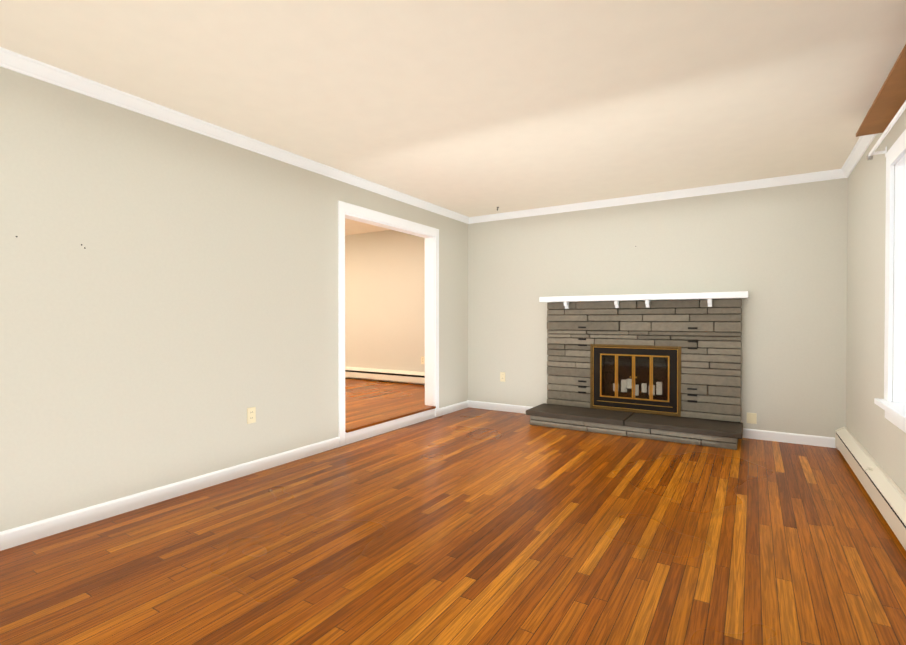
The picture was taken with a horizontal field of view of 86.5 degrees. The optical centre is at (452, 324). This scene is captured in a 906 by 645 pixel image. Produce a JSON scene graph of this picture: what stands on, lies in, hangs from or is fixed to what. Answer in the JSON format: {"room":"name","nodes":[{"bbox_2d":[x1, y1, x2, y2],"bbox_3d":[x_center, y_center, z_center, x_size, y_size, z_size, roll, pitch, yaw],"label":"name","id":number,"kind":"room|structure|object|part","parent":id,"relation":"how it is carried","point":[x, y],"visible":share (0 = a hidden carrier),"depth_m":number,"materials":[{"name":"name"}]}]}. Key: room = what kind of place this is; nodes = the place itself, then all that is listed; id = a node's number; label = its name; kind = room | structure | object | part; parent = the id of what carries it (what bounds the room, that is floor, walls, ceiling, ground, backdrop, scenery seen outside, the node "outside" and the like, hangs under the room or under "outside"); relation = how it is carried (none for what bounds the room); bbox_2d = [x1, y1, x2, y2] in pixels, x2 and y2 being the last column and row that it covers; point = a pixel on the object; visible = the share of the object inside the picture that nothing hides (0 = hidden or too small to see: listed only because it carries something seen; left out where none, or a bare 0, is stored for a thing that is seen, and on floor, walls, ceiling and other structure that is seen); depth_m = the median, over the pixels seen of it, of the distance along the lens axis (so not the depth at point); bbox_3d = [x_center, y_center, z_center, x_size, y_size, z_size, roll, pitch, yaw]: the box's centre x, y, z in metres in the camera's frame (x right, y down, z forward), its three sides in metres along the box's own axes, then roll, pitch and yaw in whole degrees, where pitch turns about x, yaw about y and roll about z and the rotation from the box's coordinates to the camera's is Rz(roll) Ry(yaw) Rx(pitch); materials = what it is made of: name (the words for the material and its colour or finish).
{"room":"living room","nodes":[
{"label":"living room","id":0,"kind":"room"},
{"bbox_2d":[0,67,467,531],"bbox_3d":[-1.563,-0.250,3.420,0.120,2.650,7.940,0,1,32],"label":"wall","id":1,"kind":"structure","parent":0,"point":[174,320],"depth_m":2.92,"materials":[{"name":"paint"}]},
{"bbox_2d":[0,437,338,550],"bbox_3d":[-2.271,1.044,2.171,0.014,0.088,4.810,0,1,32],"label":"baseboard","id":2,"kind":"structure","parent":1,"relation":"attached to","point":[20,535],"depth_m":2.87,"materials":[{"name":"white wood"}]},
{"bbox_2d":[0,47,471,223],"bbox_3d":[-1.657,-1.286,3.097,0.052,0.072,7.070,0,1,32],"label":"crown molding","id":3,"kind":"structure","parent":1,"relation":"attached to","point":[25,65],"depth_m":3.03,"materials":[{"name":"white wood"}]},
{"bbox_2d":[247,407,255,423],"bbox_3d":[-1.457,0.655,3.480,0.005,0.115,0.070,0,1,32],"label":"outlet","id":4,"kind":"object","parent":1,"relation":"attached to","point":[250,415],"visible":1,"depth_m":3.48,"materials":[{"name":"beige plastic"}]},
{"bbox_2d":[338,201,438,446],"bbox_3d":[-0.640,-0.015,4.903,0.156,2.150,1.570,0,1,32],"label":"door frame","id":5,"kind":"structure","parent":1,"relation":"attached to","point":[349,208],"depth_m":5.13,"materials":[{"name":"white wood"}]},
{"bbox_2d":[345,409,434,444],"bbox_3d":[-0.584,1.006,4.879,0.012,0.108,1.408,0,1,32],"label":"trim","id":6,"kind":"structure","parent":1,"relation":"attached to","point":[367,432],"depth_m":4.76,"materials":[{"name":"white wood"}]},
{"bbox_2d":[345,406,435,432],"bbox_3d":[-0.577,0.941,4.873,0.031,0.023,1.408,0,1,32],"label":"threshold","id":7,"kind":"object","parent":6,"relation":"on","point":[384,420],"depth_m":4.74,"materials":[{"name":"brown wood"}]},
{"bbox_2d":[439,400,467,415],"bbox_3d":[0.009,1.007,5.829,0.014,0.088,0.670,0,1,32],"label":"baseboard","id":8,"kind":"structure","parent":1,"relation":"attached to","point":[462,405],"depth_m":5.81,"materials":[{"name":"white wood"}]},
{"bbox_2d":[345,218,390,235],"bbox_3d":[-2.449,-1.539,5.786,3.900,0.120,4.840,0,1,32],"label":"ceiling","id":9,"kind":"structure","parent":0,"point":[352,227],"depth_m":7.47,"materials":[{"name":"paint"}]},
{"bbox_2d":[345,230,424,384],"bbox_3d":[-1.200,-0.234,7.802,3.900,2.530,0.120,0,1,32],"label":"wall","id":10,"kind":"structure","parent":0,"point":[385,299],"depth_m":7.65,"materials":[{"name":"paint"}]},
{"bbox_2d":[345,378,432,429],"bbox_3d":[-2.399,1.046,5.780,4.019,0.250,4.840,0,1,32],"label":"floor","id":11,"kind":"structure","parent":0,"point":[368,401],"depth_m":5.86,"materials":[{"name":"brown wood"}]},
{"bbox_2d":[345,367,424,383],"bbox_3d":[-1.363,0.802,7.796,2.408,0.198,0.075,0,1,32],"label":"radiator","id":12,"kind":"object","parent":11,"relation":"on","point":[415,377],"visible":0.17,"depth_m":7.57,"materials":[{"name":"beige metal"}]},
{"bbox_2d":[0,407,905,644],"bbox_3d":[-0.084,1.148,2.140,4.000,0.120,7.310,0,1,32],"label":"floor","id":13,"kind":"structure","parent":0,"point":[471,526],"depth_m":2.29,"materials":[{"name":"brown wood"}]},
{"bbox_2d":[526,291,748,449],"bbox_3d":[1.880,0.375,4.986,2.005,1.368,0.990,0,1,32],"label":"fireplace","id":14,"kind":"object","parent":13,"relation":"on","point":[667,367],"visible":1,"depth_m":4.84,"materials":[{"name":"grey stone"}]},
{"bbox_3d":[1.861,0.538,4.960,0.684,0.460,0.004,0,1,32],"label":"insert glass","id":15,"kind":"part","parent":14,"relation":"part of","materials":[{"name":"glass"}]},
{"bbox_2d":[835,427,905,550],"bbox_3d":[1.544,0.998,1.271,0.075,0.198,6.728,0,1,32],"label":"radiator","id":16,"kind":"object","parent":13,"relation":"on","point":[886,494],"visible":0.98,"depth_m":2.85,"materials":[{"name":"beige metal"}]},
{"bbox_2d":[0,0,905,216],"bbox_3d":[-0.033,-1.371,2.083,3.880,0.120,7.310,0,1,32],"label":"ceiling","id":17,"kind":"structure","parent":0,"point":[470,108],"depth_m":2.58,"materials":[{"name":"paint"}]},
{"bbox_2d":[468,178,847,437],"bbox_3d":[1.869,-0.142,5.146,3.880,2.400,0.120,0,1,32],"label":"wall","id":18,"kind":"structure","parent":0,"point":[778,254],"depth_m":4.68,"materials":[{"name":"paint"}]},
{"bbox_2d":[468,400,532,413],"bbox_3d":[0.649,1.007,5.840,1.087,0.088,0.014,0,1,32],"label":"baseboard","id":19,"kind":"structure","parent":18,"relation":"attached to","point":[472,404],"depth_m":5.89,"materials":[{"name":"white wood"}]},
{"bbox_2d":[500,372,504,381],"bbox_3d":[0.605,0.635,5.867,0.070,0.115,0.006,0,1,32],"label":"electrical outlet","id":20,"kind":"object","parent":18,"relation":"attached to","point":[502,376],"visible":1,"depth_m":5.87,"materials":[{"name":"beige plastic"}]},
{"bbox_2d":[468,169,839,223],"bbox_3d":[1.768,-1.306,5.096,3.630,0.072,0.052,0,1,32],"label":"crown molding","id":21,"kind":"structure","parent":18,"relation":"attached to","point":[829,174],"depth_m":4.82,"materials":[{"name":"white wood"}]},
{"bbox_2d":[747,413,756,423],"bbox_3d":[2.794,0.874,4.505,0.080,0.100,0.005,0,1,32],"label":"electrical outlet","id":22,"kind":"object","parent":18,"relation":"attached to","point":[751,418],"visible":1,"depth_m":4.50,"materials":[{"name":"beige plastic"}]},
{"bbox_2d":[742,428,835,447],"bbox_3d":[3.053,1.022,4.341,0.767,0.088,0.014,0,1,32],"label":"baseboard","id":23,"kind":"structure","parent":18,"relation":"attached to","point":[813,440],"depth_m":4.34,"materials":[{"name":"white wood"}]},
{"bbox_2d":[846,100,905,494],"bbox_3d":[1.562,-0.101,1.101,0.120,2.400,7.070,0,1,32],"label":"wall","id":24,"kind":"structure","parent":0,"point":[877,434],"depth_m":3.32,"materials":[{"name":"paint"}]},
{"bbox_2d":[840,134,876,178],"bbox_3d":[1.489,-1.266,1.135,0.052,0.072,7.070,0,1,32],"label":"crown molding","id":25,"kind":"structure","parent":24,"relation":"attached to","point":[863,142],"depth_m":3.64,"materials":[{"name":"white wood"}]},
{"bbox_2d":[856,44,905,136],"bbox_3d":[1.789,-1.192,1.697,0.133,0.019,3.140,0,1,32],"label":"window valance","id":26,"kind":"object","parent":24,"relation":"attached to","point":[889,101],"visible":0.98,"depth_m":2.57,"materials":[{"name":"brown wood"}]},
{"bbox_2d":[868,101,905,156],"bbox_3d":[1.823,-1.038,1.701,0.079,0.060,2.980,0,1,32],"label":"curtain rod","id":27,"kind":"object","parent":24,"relation":"attached to","point":[890,126],"visible":0.92,"depth_m":2.62,"materials":[{"name":"white metal"}]},
{"bbox_2d":[874,129,905,432],"bbox_3d":[1.889,-0.220,1.710,0.152,1.565,2.680,0,1,32],"label":"window","id":28,"kind":"structure","parent":24,"relation":"in","point":[894,336],"depth_m":2.74,"materials":[{"name":"white"}]},
{"bbox_3d":[1.927,-0.219,1.686,0.030,1.344,2.418,0,1,32],"label":"right window sash","id":29,"kind":"part","parent":28,"relation":"part of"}
]}

